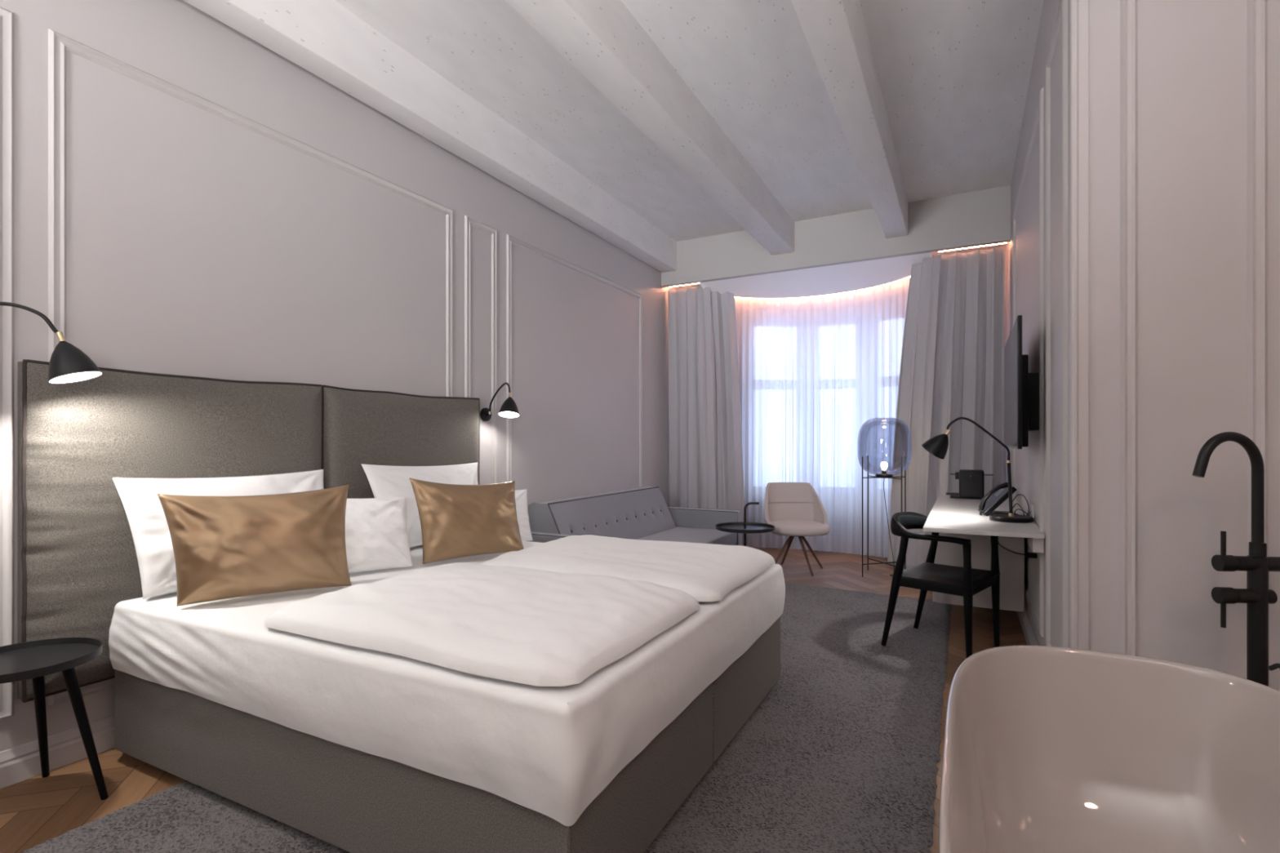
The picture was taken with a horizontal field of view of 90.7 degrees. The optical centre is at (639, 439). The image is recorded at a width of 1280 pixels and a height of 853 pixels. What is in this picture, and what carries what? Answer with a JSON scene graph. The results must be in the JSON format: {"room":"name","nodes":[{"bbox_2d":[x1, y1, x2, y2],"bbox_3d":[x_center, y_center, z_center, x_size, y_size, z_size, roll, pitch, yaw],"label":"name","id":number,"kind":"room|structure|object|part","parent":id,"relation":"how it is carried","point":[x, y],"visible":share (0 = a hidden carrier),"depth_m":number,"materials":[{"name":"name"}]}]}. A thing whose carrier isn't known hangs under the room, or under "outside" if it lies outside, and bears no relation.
{"room":"hotel room","nodes":[
{"label":"hotel room","id":0,"kind":"room"},
{"bbox_2d":[0,0,679,751],"bbox_3d":[-1.873,-0.500,3.046,0.180,3.600,10.100,0,0,27],"label":"wall","id":1,"kind":"structure","parent":0,"point":[200,242],"depth_m":3.08,"materials":[{"name":"paint"}]},
{"bbox_2d":[0,6,13,719],"bbox_3d":[-2.779,-0.265,1.075,0.014,2.470,2.567,0,0,27],"label":"trim","id":2,"kind":"structure","parent":1,"relation":"attached to","point":[6,17],"depth_m":2.20,"materials":[{"name":"grey"}]},
{"bbox_2d":[0,302,102,383],"bbox_3d":[-2.109,-0.291,2.055,0.575,0.316,0.141,0,0,-20],"label":"wall lamp","id":3,"kind":"object","parent":1,"relation":"attached to","point":[68,363],"visible":1,"depth_m":2.10,"materials":[{"name":"black metal"}]},
{"bbox_3d":[-2.123,-0.314,2.016,0.406,0.270,0.022,0,0,-29],"label":"curved arm","id":4,"kind":"part","parent":3,"relation":"part of","materials":[{"name":"black metal"}]},
{"bbox_3d":[-1.902,-0.261,2.131,0.137,0.142,0.137,0,0,27],"label":"lamp shade","id":5,"kind":"part","parent":3,"relation":"part of","materials":[{"name":"black metal"}]},
{"bbox_2d":[0,715,115,789],"bbox_3d":[-1.784,1.140,3.000,0.020,0.120,9.900,0,0,27],"label":"baseboard","id":6,"kind":"structure","parent":1,"relation":"attached to","point":[22,762],"depth_m":2.31,"materials":[{"name":"grey wood"}]},
{"bbox_2d":[17,359,479,702],"bbox_3d":[-1.616,0.318,3.228,0.104,1.198,2.323,0,0,27],"label":"headboard","id":7,"kind":"object","parent":1,"relation":"attached to","point":[77,560],"visible":0.38,"depth_m":2.45,"materials":[{"name":"grey fabric"}]},
{"bbox_3d":[-1.883,0.318,2.709,0.104,1.185,1.143,0,0,27],"label":"padded panel","id":8,"kind":"part","parent":7,"relation":"part of","materials":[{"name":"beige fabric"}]},
{"bbox_3d":[-1.354,0.318,3.739,0.100,1.185,1.163,0,0,27],"label":"padded panel","id":9,"kind":"part","parent":7,"relation":"part of","materials":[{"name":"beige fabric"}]},
{"bbox_2d":[48,28,452,706],"bbox_3d":[-1.683,-0.265,3.203,0.014,2.470,2.035,0,0,27],"label":"trim","id":10,"kind":"structure","parent":1,"relation":"attached to","point":[59,43],"depth_m":2.34,"materials":[{"name":"grey"}]},
{"bbox_2d":[464,215,496,484],"bbox_3d":[-1.091,-0.265,4.354,0.014,2.470,0.319,0,0,27],"label":"trim","id":11,"kind":"structure","parent":1,"relation":"attached to","point":[468,221],"depth_m":4.45,"materials":[{"name":"grey paint"}]},
{"bbox_2d":[480,382,519,421],"bbox_3d":[-0.954,-0.261,4.327,0.282,0.264,0.136,0,0,27],"label":"wall lamp","id":12,"kind":"object","parent":1,"relation":"attached to","point":[508,409],"visible":1,"depth_m":4.33,"materials":[{"name":"black metal"}]},
{"bbox_3d":[-0.968,-0.284,4.342,0.165,0.218,0.028,0,0,16],"label":"curved arm","id":13,"kind":"part","parent":12,"relation":"part of","materials":[{"name":"black metal"}]},
{"bbox_3d":[-0.890,-0.224,4.294,0.139,0.141,0.136,0,0,27],"label":"lamp shade","id":14,"kind":"part","parent":12,"relation":"part of","materials":[{"name":"black metal"}]},
{"bbox_2d":[506,233,642,487],"bbox_3d":[-0.472,-0.265,5.556,0.014,2.470,2.158,0,0,27],"label":"trim","id":15,"kind":"structure","parent":1,"relation":"attached to","point":[509,239],"depth_m":4.63,"materials":[{"name":"grey paint"}]},
{"bbox_2d":[0,546,1026,852],"bbox_3d":[0.670,1.260,2.175,5.600,0.120,11.300,0,0,27],"label":"floor","id":16,"kind":"structure","parent":0,"point":[35,811],"depth_m":2.28,"materials":[{"name":"brown wood"}]},
{"bbox_2d":[0,637,108,799],"bbox_3d":[-1.976,0.948,2.024,0.381,0.510,0.431,0,0,9],"label":"side table","id":17,"kind":"object","parent":16,"relation":"on","point":[33,660],"visible":1,"depth_m":2.10,"materials":[{"name":"black paint"}]},
{"bbox_3d":[-2.079,0.961,2.198,0.034,0.484,0.160,0,0,-30],"label":"leg","id":18,"kind":"part","parent":17,"relation":"part of","materials":[{"name":"black wood"}]},
{"bbox_2d":[0,637,102,684],"bbox_3d":[-1.975,0.708,2.030,0.381,0.030,0.381,0,0,27],"label":"table top","id":19,"kind":"object","parent":17,"relation":"on","point":[26,660],"depth_m":2.08,"materials":[{"name":"black paint"}]},
{"bbox_3d":[-1.841,0.961,2.095,0.127,0.483,0.033,0,0,-29],"label":"leg","id":20,"kind":"part","parent":17,"relation":"part of","materials":[{"name":"black wood"}]},
{"bbox_2d":[20,582,951,852],"bbox_3d":[0.163,1.190,3.069,2.352,0.017,5.018,0,0,27],"label":"rug","id":21,"kind":"object","parent":16,"relation":"on","point":[841,754],"visible":0.3,"depth_m":2.23,"materials":[{"name":"grey carpet"}]},
{"bbox_2d":[108,541,785,852],"bbox_3d":[-0.632,0.889,2.702,2.066,0.584,1.896,0,0,27],"label":"bed","id":22,"kind":"object","parent":21,"relation":"on","point":[353,749],"visible":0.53,"depth_m":1.80,"materials":[{"name":"beige fabric"}]},
{"bbox_2d":[111,469,324,599],"bbox_3d":[-1.706,0.364,2.707,0.186,0.448,0.871,0,0,27],"label":"pillow","id":23,"kind":"object","parent":22,"relation":"on","point":[146,517],"visible":0.38,"depth_m":2.41,"materials":[{"name":"white fabric"}]},
{"bbox_2d":[157,484,351,606],"bbox_3d":[-1.435,0.387,2.397,0.630,0.403,0.162,0,0,-35],"label":"cushion","id":24,"kind":"object","parent":22,"relation":"on","point":[224,547],"visible":1,"depth_m":2.34,"materials":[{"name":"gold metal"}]},
{"bbox_2d":[345,497,413,573],"bbox_3d":[-1.309,0.411,2.828,0.563,0.353,0.190,0,0,-37],"label":"pillow","id":25,"kind":"object","parent":22,"relation":"on","point":[376,535],"visible":0.56,"depth_m":2.86,"materials":[{"name":"white fabric"}]},
{"bbox_2d":[360,462,478,547],"bbox_3d":[-1.193,0.356,3.669,0.201,0.463,0.892,0,0,27],"label":"pillow","id":26,"kind":"object","parent":22,"relation":"on","point":[384,481],"visible":0.44,"depth_m":3.46,"materials":[{"name":"white fabric"}]},
{"bbox_2d":[409,478,524,564],"bbox_3d":[-0.848,0.384,3.143,0.573,0.408,0.154,0,0,-36],"label":"cushion","id":27,"kind":"object","parent":22,"relation":"on","point":[457,521],"visible":1,"depth_m":3.08,"materials":[{"name":"brown fabric"}]},
{"bbox_2d":[264,562,700,686],"bbox_3d":[-0.508,0.542,2.139,1.238,0.101,0.922,0,0,27],"label":"duvet","id":28,"kind":"object","parent":22,"relation":"on","point":[528,626],"visible":1,"depth_m":1.87,"materials":[{"name":"white fabric"}]},
{"bbox_2d":[515,488,533,541],"bbox_3d":[-0.867,0.429,3.561,0.550,0.318,0.123,0,0,-35],"label":"pillow","id":29,"kind":"object","parent":22,"relation":"on","point":[521,495],"visible":0.2,"depth_m":3.66,"materials":[{"name":"white fabric"}]},
{"bbox_2d":[481,534,775,602],"bbox_3d":[-0.064,0.543,2.932,1.218,0.098,0.921,0,0,27],"label":"duvet","id":30,"kind":"object","parent":22,"relation":"on","point":[707,572],"visible":0.84,"depth_m":2.72,"materials":[{"name":"white fabric"}]},
{"bbox_2d":[528,486,742,546],"bbox_3d":[0.055,0.837,5.461,1.006,0.727,2.200,0,0,27],"label":"sofa","id":31,"kind":"object","parent":16,"relation":"on","point":[643,513],"visible":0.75,"depth_m":5.59,"materials":[{"name":"grey fabric"}]},
{"bbox_3d":[-0.420,0.902,4.541,1.005,0.415,0.130,0,0,27],"label":"armrest","id":32,"kind":"part","parent":31,"relation":"part of","materials":[{"name":"grey fabric"}]},
{"bbox_3d":[-0.244,0.738,5.559,0.385,0.525,1.900,0,0,27],"label":"backrest","id":33,"kind":"part","parent":31,"relation":"part of","materials":[{"name":"grey fabric"}]},
{"bbox_2d":[637,526,737,545],"bbox_3d":[0.201,0.943,5.386,0.665,0.135,1.930,0,0,27],"label":"seat cushion","id":34,"kind":"object","parent":31,"relation":"on","point":[702,535],"depth_m":5.81,"materials":[{"name":"grey fabric"}]},
{"bbox_3d":[0.528,0.902,6.381,1.005,0.415,0.130,0,0,27],"label":"armrest","id":35,"kind":"part","parent":31,"relation":"part of","materials":[{"name":"grey fabric"}]},
{"bbox_2d":[715,502,774,546],"bbox_3d":[0.902,0.858,5.429,0.503,0.646,0.503,0,0,27],"label":"tray table","id":36,"kind":"object","parent":16,"relation":"on","point":[744,527],"visible":0.63,"depth_m":5.43,"materials":[{"name":"black paint"}]},
{"bbox_2d":[715,522,774,533],"bbox_3d":[0.902,0.753,5.429,0.503,0.030,0.503,0,0,27],"label":"tray","id":37,"kind":"object","parent":36,"relation":"on","point":[732,527],"depth_m":5.43,"materials":[{"name":"black paint"}]},
{"bbox_2d":[764,482,830,576],"bbox_3d":[1.442,0.808,5.842,0.589,0.795,0.603,0,0,-3],"label":"armchair","id":38,"kind":"object","parent":16,"relation":"on","point":[793,508],"visible":0.88,"depth_m":6.02,"materials":[{"name":"grey fabric"}]},
{"bbox_3d":[1.299,1.026,5.784,0.260,0.358,0.028,0,0,-16],"label":"leg","id":39,"kind":"part","parent":38,"relation":"part of","materials":[{"name":"brown wood"}]},
{"bbox_3d":[1.399,1.026,5.969,0.028,0.358,0.260,0,0,-18],"label":"leg","id":40,"kind":"part","parent":38,"relation":"part of","materials":[{"name":"brown wood"}]},
{"bbox_3d":[1.444,0.807,5.806,0.540,0.090,0.530,0,0,-3],"label":"seat","id":41,"kind":"part","parent":38,"relation":"part of","materials":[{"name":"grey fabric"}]},
{"bbox_3d":[1.486,1.026,5.683,0.028,0.358,0.260,0,0,-18],"label":"leg","id":42,"kind":"part","parent":38,"relation":"part of","materials":[{"name":"brown wood"}]},
{"bbox_3d":[1.586,1.026,5.869,0.260,0.358,0.028,0,0,-16],"label":"leg","id":43,"kind":"part","parent":38,"relation":"part of","materials":[{"name":"brown wood"}]},
{"bbox_2d":[857,417,911,577],"bbox_3d":[2.163,0.505,5.600,0.448,1.401,0.448,0,0,15],"label":"floor lamp","id":44,"kind":"object","parent":16,"relation":"on","point":[884,472],"visible":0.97,"depth_m":5.67,"materials":[{"name":"blue glass"}]},
{"bbox_3d":[1.949,0.672,5.536,0.010,1.055,0.010,0,0,27],"label":"leg","id":45,"kind":"part","parent":44,"relation":"part of","materials":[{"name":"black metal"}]},
{"bbox_3d":[2.097,0.672,5.814,0.010,1.055,0.010,0,0,27],"label":"leg","id":46,"kind":"part","parent":44,"relation":"part of","materials":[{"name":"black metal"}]},
{"bbox_3d":[2.163,0.304,5.600,0.148,0.068,0.148,0,0,27],"label":"socket plate","id":47,"kind":"part","parent":44,"relation":"part of","materials":[{"name":"black metal"}]},
{"bbox_3d":[2.163,0.231,5.600,0.056,0.078,0.056,0,0,27],"label":"bulb","id":48,"kind":"part","parent":44,"relation":"part of","materials":[{"name":"white glass"}]},
{"bbox_3d":[2.163,0.058,5.600,0.448,0.508,0.448,0,0,27],"label":"glass globe","id":49,"kind":"part","parent":44,"relation":"part of"},
{"bbox_3d":[2.229,0.672,5.386,0.010,1.055,0.010,0,0,27],"label":"leg","id":50,"kind":"part","parent":44,"relation":"part of","materials":[{"name":"black metal"}]},
{"bbox_3d":[2.377,0.672,5.664,0.010,1.055,0.010,0,0,27],"label":"leg","id":51,"kind":"part","parent":44,"relation":"part of","materials":[{"name":"black metal"}]},
{"bbox_2d":[880,511,999,658],"bbox_3d":[1.728,0.819,3.646,0.497,0.763,0.543,0,0,45],"label":"desk chair","id":52,"kind":"object","parent":16,"relation":"on","point":[966,581],"visible":0.92,"depth_m":3.56,"materials":[{"name":"black wood"}]},
{"bbox_3d":[1.447,0.860,3.592,0.157,0.647,0.052,0,0,45],"label":"leg","id":53,"kind":"part","parent":52,"relation":"part of","materials":[{"name":"black wood"}]},
{"bbox_3d":[1.780,0.860,3.927,0.157,0.647,0.052,0,0,45],"label":"leg","id":54,"kind":"part","parent":52,"relation":"part of","materials":[{"name":"black wood"}]},
{"bbox_3d":[1.725,0.497,3.649,0.488,0.121,0.543,0,0,45],"label":"arm and rail","id":55,"kind":"part","parent":52,"relation":"part of","materials":[{"name":"black wood"}]},
{"bbox_3d":[1.591,0.800,3.451,0.365,0.050,0.022,0,0,45],"label":"rail","id":56,"kind":"part","parent":52,"relation":"part of","materials":[{"name":"black wood"}]},
{"bbox_3d":[1.750,0.763,3.624,0.435,0.026,0.496,0,0,45],"label":"seat","id":57,"kind":"part","parent":52,"relation":"part of","materials":[{"name":"black leather"}]},
{"bbox_3d":[1.721,0.872,3.321,0.048,0.656,0.047,0,0,45],"label":"leg","id":58,"kind":"part","parent":52,"relation":"part of","materials":[{"name":"black wood"}]},
{"bbox_3d":[1.887,0.800,3.487,0.023,0.050,0.470,0,0,45],"label":"rail","id":59,"kind":"part","parent":52,"relation":"part of","materials":[{"name":"black wood"}]},
{"bbox_3d":[2.053,0.872,3.654,0.048,0.656,0.047,0,0,45],"label":"leg","id":60,"kind":"part","parent":52,"relation":"part of","materials":[{"name":"black wood"}]},
{"bbox_2d":[938,645,1279,852],"bbox_3d":[0.983,0.907,1.068,0.850,0.586,1.696,0,0,27],"label":"bathtub","id":61,"kind":"object","parent":16,"relation":"on","point":[1046,749],"visible":1,"depth_m":1.69,"materials":[{"name":"white ceramic"}]},
{"bbox_2d":[1191,431,1279,686],"bbox_3d":[1.749,0.588,1.814,0.334,1.224,0.112,0,0,10],"label":"faucet","id":62,"kind":"object","parent":16,"relation":"on","point":[1257,596],"visible":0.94,"depth_m":1.80,"materials":[{"name":"black metal"}]},
{"bbox_3d":[1.680,0.501,1.820,0.012,0.077,0.012,0,0,27],"label":"lever","id":63,"kind":"part","parent":62,"relation":"part of","materials":[{"name":"black metal"}]},
{"bbox_3d":[1.680,0.301,1.820,0.012,0.077,0.012,0,0,27],"label":"lever","id":64,"kind":"part","parent":62,"relation":"part of","materials":[{"name":"black metal"}]},
{"bbox_3d":[1.680,0.138,1.805,0.206,0.324,0.027,0,0,-3],"label":"spout","id":65,"kind":"part","parent":62,"relation":"part of","materials":[{"name":"black metal"}]},
{"bbox_2d":[334,0,1044,241],"bbox_3d":[0.400,-2.225,1.650,5.500,0.150,9.900,0,0,27],"label":"ceiling","id":66,"kind":"structure","parent":0,"point":[953,75],"depth_m":3.87,"materials":[{"name":"paint"}]},
{"bbox_2d":[183,0,676,272],"bbox_3d":[-1.786,-2.002,2.719,0.191,0.336,9.402,0,0,27],"label":"beam","id":67,"kind":"structure","parent":66,"relation":"attached to","point":[322,37],"depth_m":3.67,"materials":[{"name":"wood"}]},
{"bbox_2d":[505,0,794,255],"bbox_3d":[-0.703,-2.009,2.162,0.235,0.322,9.400,0,0,27],"label":"beam","id":68,"kind":"structure","parent":66,"relation":"attached to","point":[602,39],"depth_m":3.56,"materials":[{"name":"concrete"}]},
{"bbox_2d":[791,0,907,238],"bbox_3d":[0.226,-2.009,1.655,0.200,0.322,9.350,0,0,27],"label":"beam","id":69,"kind":"structure","parent":66,"relation":"attached to","point":[835,31],"depth_m":3.46,"materials":[{"name":"wood"}]},
{"bbox_2d":[699,252,932,298],"bbox_3d":[1.762,-1.625,6.480,2.260,0.170,0.625,0,0,27],"label":"ceiling","id":70,"kind":"structure","parent":0,"point":[855,276],"depth_m":6.43,"materials":[{"name":"white paint"}]},
{"bbox_2d":[667,285,744,546],"bbox_3d":[0.715,-0.240,6.863,0.861,2.850,0.237,0,0,11],"label":"curtain","id":71,"kind":"object","parent":70,"relation":"hanging from","point":[705,454],"visible":0.86,"depth_m":6.87,"materials":[{"name":"grey fabric"}]},
{"bbox_2d":[734,277,910,557],"bbox_3d":[1.855,-0.241,6.660,2.196,2.858,0.420,0,0,27],"label":"sheer curtain","id":72,"kind":"object","parent":70,"relation":"hanging from","point":[812,371],"visible":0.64,"depth_m":6.77,"materials":[{"name":"white fabric"}]},
{"bbox_2d":[669,242,1007,299],"bbox_3d":[1.885,-1.631,6.513,3.272,0.181,0.530,0,0,29],"label":"light strip","id":73,"kind":"object","parent":70,"relation":"attached to","point":[1002,242],"visible":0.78,"depth_m":6.53,"materials":[{"name":"orange"}]},
{"bbox_2d":[887,247,1004,568],"bbox_3d":[2.711,-0.240,5.688,0.971,2.850,0.252,0,0,37],"label":"curtain","id":74,"kind":"object","parent":70,"relation":"hanging from","point":[952,363],"visible":0.77,"depth_m":5.63,"materials":[{"name":"grey fabric"}]},
{"bbox_2d":[661,185,1010,287],"bbox_3d":[1.697,-1.930,6.167,3.354,0.480,0.070,0,0,29],"label":"wall header","id":75,"kind":"structure","parent":0,"point":[980,217],"depth_m":5.96,"materials":[{"name":"grey paint"}]},
{"bbox_2d":[679,244,1006,483],"bbox_3d":[2.132,-0.300,6.955,3.594,3.200,0.820,0,0,27],"label":"wall","id":76,"kind":"structure","parent":0,"point":[1005,246],"depth_m":5.91,"materials":[{"name":"grey paint"}]},
{"bbox_2d":[932,243,1006,257],"bbox_3d":[2.094,-1.870,6.851,3.750,0.100,1.500,0,0,27],"label":"cove","id":77,"kind":"object","parent":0,"point":[985,247],"depth_m":6.06,"materials":[{"name":"grey paint"}]},
{"bbox_2d":[1006,0,1279,690],"bbox_3d":[3.348,-0.500,3.619,1.960,3.600,4.300,0,0,27],"label":"wall","id":78,"kind":"structure","parent":0,"point":[1193,54],"depth_m":2.05,"materials":[{"name":"paint"}]},
{"bbox_2d":[923,494,1044,552],"bbox_3d":[2.187,0.497,4.093,0.531,0.095,2.160,0,0,27],"label":"desk","id":79,"kind":"object","parent":78,"relation":"attached to","point":[948,514],"visible":0.9,"depth_m":3.43,"materials":[{"name":"grey laminate"}]},
{"bbox_2d":[946,469,993,499],"bbox_3d":[2.542,0.341,4.875,0.325,0.217,0.204,0,0,27],"label":"coffee machine","id":80,"kind":"object","parent":79,"relation":"on","point":[971,482],"visible":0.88,"depth_m":4.79,"materials":[{"name":"black plastic"}]},
{"bbox_3d":[2.468,0.278,4.915,0.032,0.055,0.070,0,0,27],"label":"spout","id":81,"kind":"part","parent":80,"relation":"part of","materials":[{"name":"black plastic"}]},
{"bbox_2d":[946,492,982,499],"bbox_3d":[2.514,0.432,4.892,0.260,0.034,0.140,0,0,27],"label":"drip tray","id":82,"kind":"object","parent":80,"relation":"on","point":[953,495],"depth_m":4.87,"materials":[{"name":"black plastic"}]},
{"bbox_2d":[921,417,1033,523],"bbox_3d":[1.913,0.160,3.602,0.559,0.580,0.215,0,0,27],"label":"desk lamp","id":83,"kind":"object","parent":79,"relation":"on","point":[937,446],"visible":1,"depth_m":3.54,"materials":[{"name":"black plastic"}]},
{"bbox_3d":[1.711,0.037,3.665,0.141,0.148,0.141,0,0,27],"label":"lamp shade","id":84,"kind":"part","parent":83,"relation":"part of","materials":[{"name":"black metal"}]},
{"bbox_3d":[1.901,-0.007,3.557,0.322,0.245,0.028,0,0,20],"label":"curved arm","id":85,"kind":"part","parent":83,"relation":"part of","materials":[{"name":"black metal"}]},
{"bbox_2d":[977,482,1017,515],"bbox_3d":[2.126,0.349,3.785,0.202,0.201,0.240,0,0,18],"label":"telephone","id":86,"kind":"object","parent":79,"relation":"on","point":[986,508],"visible":0.91,"depth_m":3.74,"materials":[{"name":"black plastic"}]},
{"bbox_2d":[996,536,1036,558],"bbox_3d":[2.031,0.552,3.410,0.189,0.152,0.039,0,0,38],"label":"power cable","id":87,"kind":"object","parent":79,"relation":"hanging from","point":[1031,555],"visible":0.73,"depth_m":3.37,"materials":[{"name":"black plastic"}]},
{"bbox_3d":[2.007,0.547,3.418,0.039,0.141,0.141,0,0,-43],"label":"cord","id":88,"kind":"part","parent":87,"relation":"part of","materials":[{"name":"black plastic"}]},
{"bbox_2d":[1012,493,1031,515],"bbox_3d":[2.193,0.381,3.644,0.038,0.134,0.139,0,0,-7],"label":"cable bundle","id":89,"kind":"object","parent":79,"relation":"on","point":[1024,512],"visible":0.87,"depth_m":3.63,"materials":[{"name":"black plastic"}]},
{"bbox_2d":[1004,315,1039,448],"bbox_3d":[2.089,-0.271,3.451,0.122,0.628,1.150,0,0,27],"label":"television","id":90,"kind":"object","parent":78,"relation":"attached to","point":[1021,388],"visible":0.94,"depth_m":3.27,"materials":[{"name":"black plastic"}]},
{"bbox_2d":[1017,607,1038,645],"bbox_3d":[2.445,1.140,4.027,0.020,0.120,4.200,0,0,27],"label":"baseboard","id":91,"kind":"structure","parent":78,"relation":"attached to","point":[1029,636],"depth_m":3.75,"materials":[{"name":"grey wood"}]},
{"bbox_2d":[1013,87,1043,637],"bbox_3d":[2.427,-0.380,3.986,0.014,2.700,1.990,0,0,27],"label":"trim","id":92,"kind":"structure","parent":78,"relation":"attached to","point":[1039,110],"depth_m":3.11,"materials":[{"name":"grey"}]},
{"bbox_2d":[1031,503,1034,519],"bbox_3d":[2.201,0.402,3.546,0.011,0.084,0.080,0,0,27],"label":"wall socket","id":93,"kind":"object","parent":78,"relation":"attached to","point":[1032,504],"visible":0.7,"depth_m":3.51,"materials":[{"name":"white plastic"}]},
{"bbox_2d":[1045,0,1067,648],"bbox_3d":[1.729,-0.380,2.630,0.014,2.700,0.600,0,0,27],"label":"trim","id":94,"kind":"structure","parent":78,"relation":"attached to","point":[1062,11],"depth_m":2.40,"materials":[{"name":"grey wood"}]},
{"bbox_2d":[1069,0,1088,650],"bbox_3d":[1.515,-0.475,2.190,0.052,3.350,0.120,0,0,27],"label":"trim","id":95,"kind":"structure","parent":78,"relation":"attached to","point":[1078,9],"depth_m":2.14,"materials":[{"name":"grey"}]},
{"bbox_2d":[1120,0,1267,656],"bbox_3d":[1.756,-0.480,2.013,0.365,2.900,0.014,0,0,27],"label":"trim","id":96,"kind":"structure","parent":78,"relation":"attached to","point":[1257,10],"depth_m":2.07,"materials":[{"name":"grey wood"}]}
]}

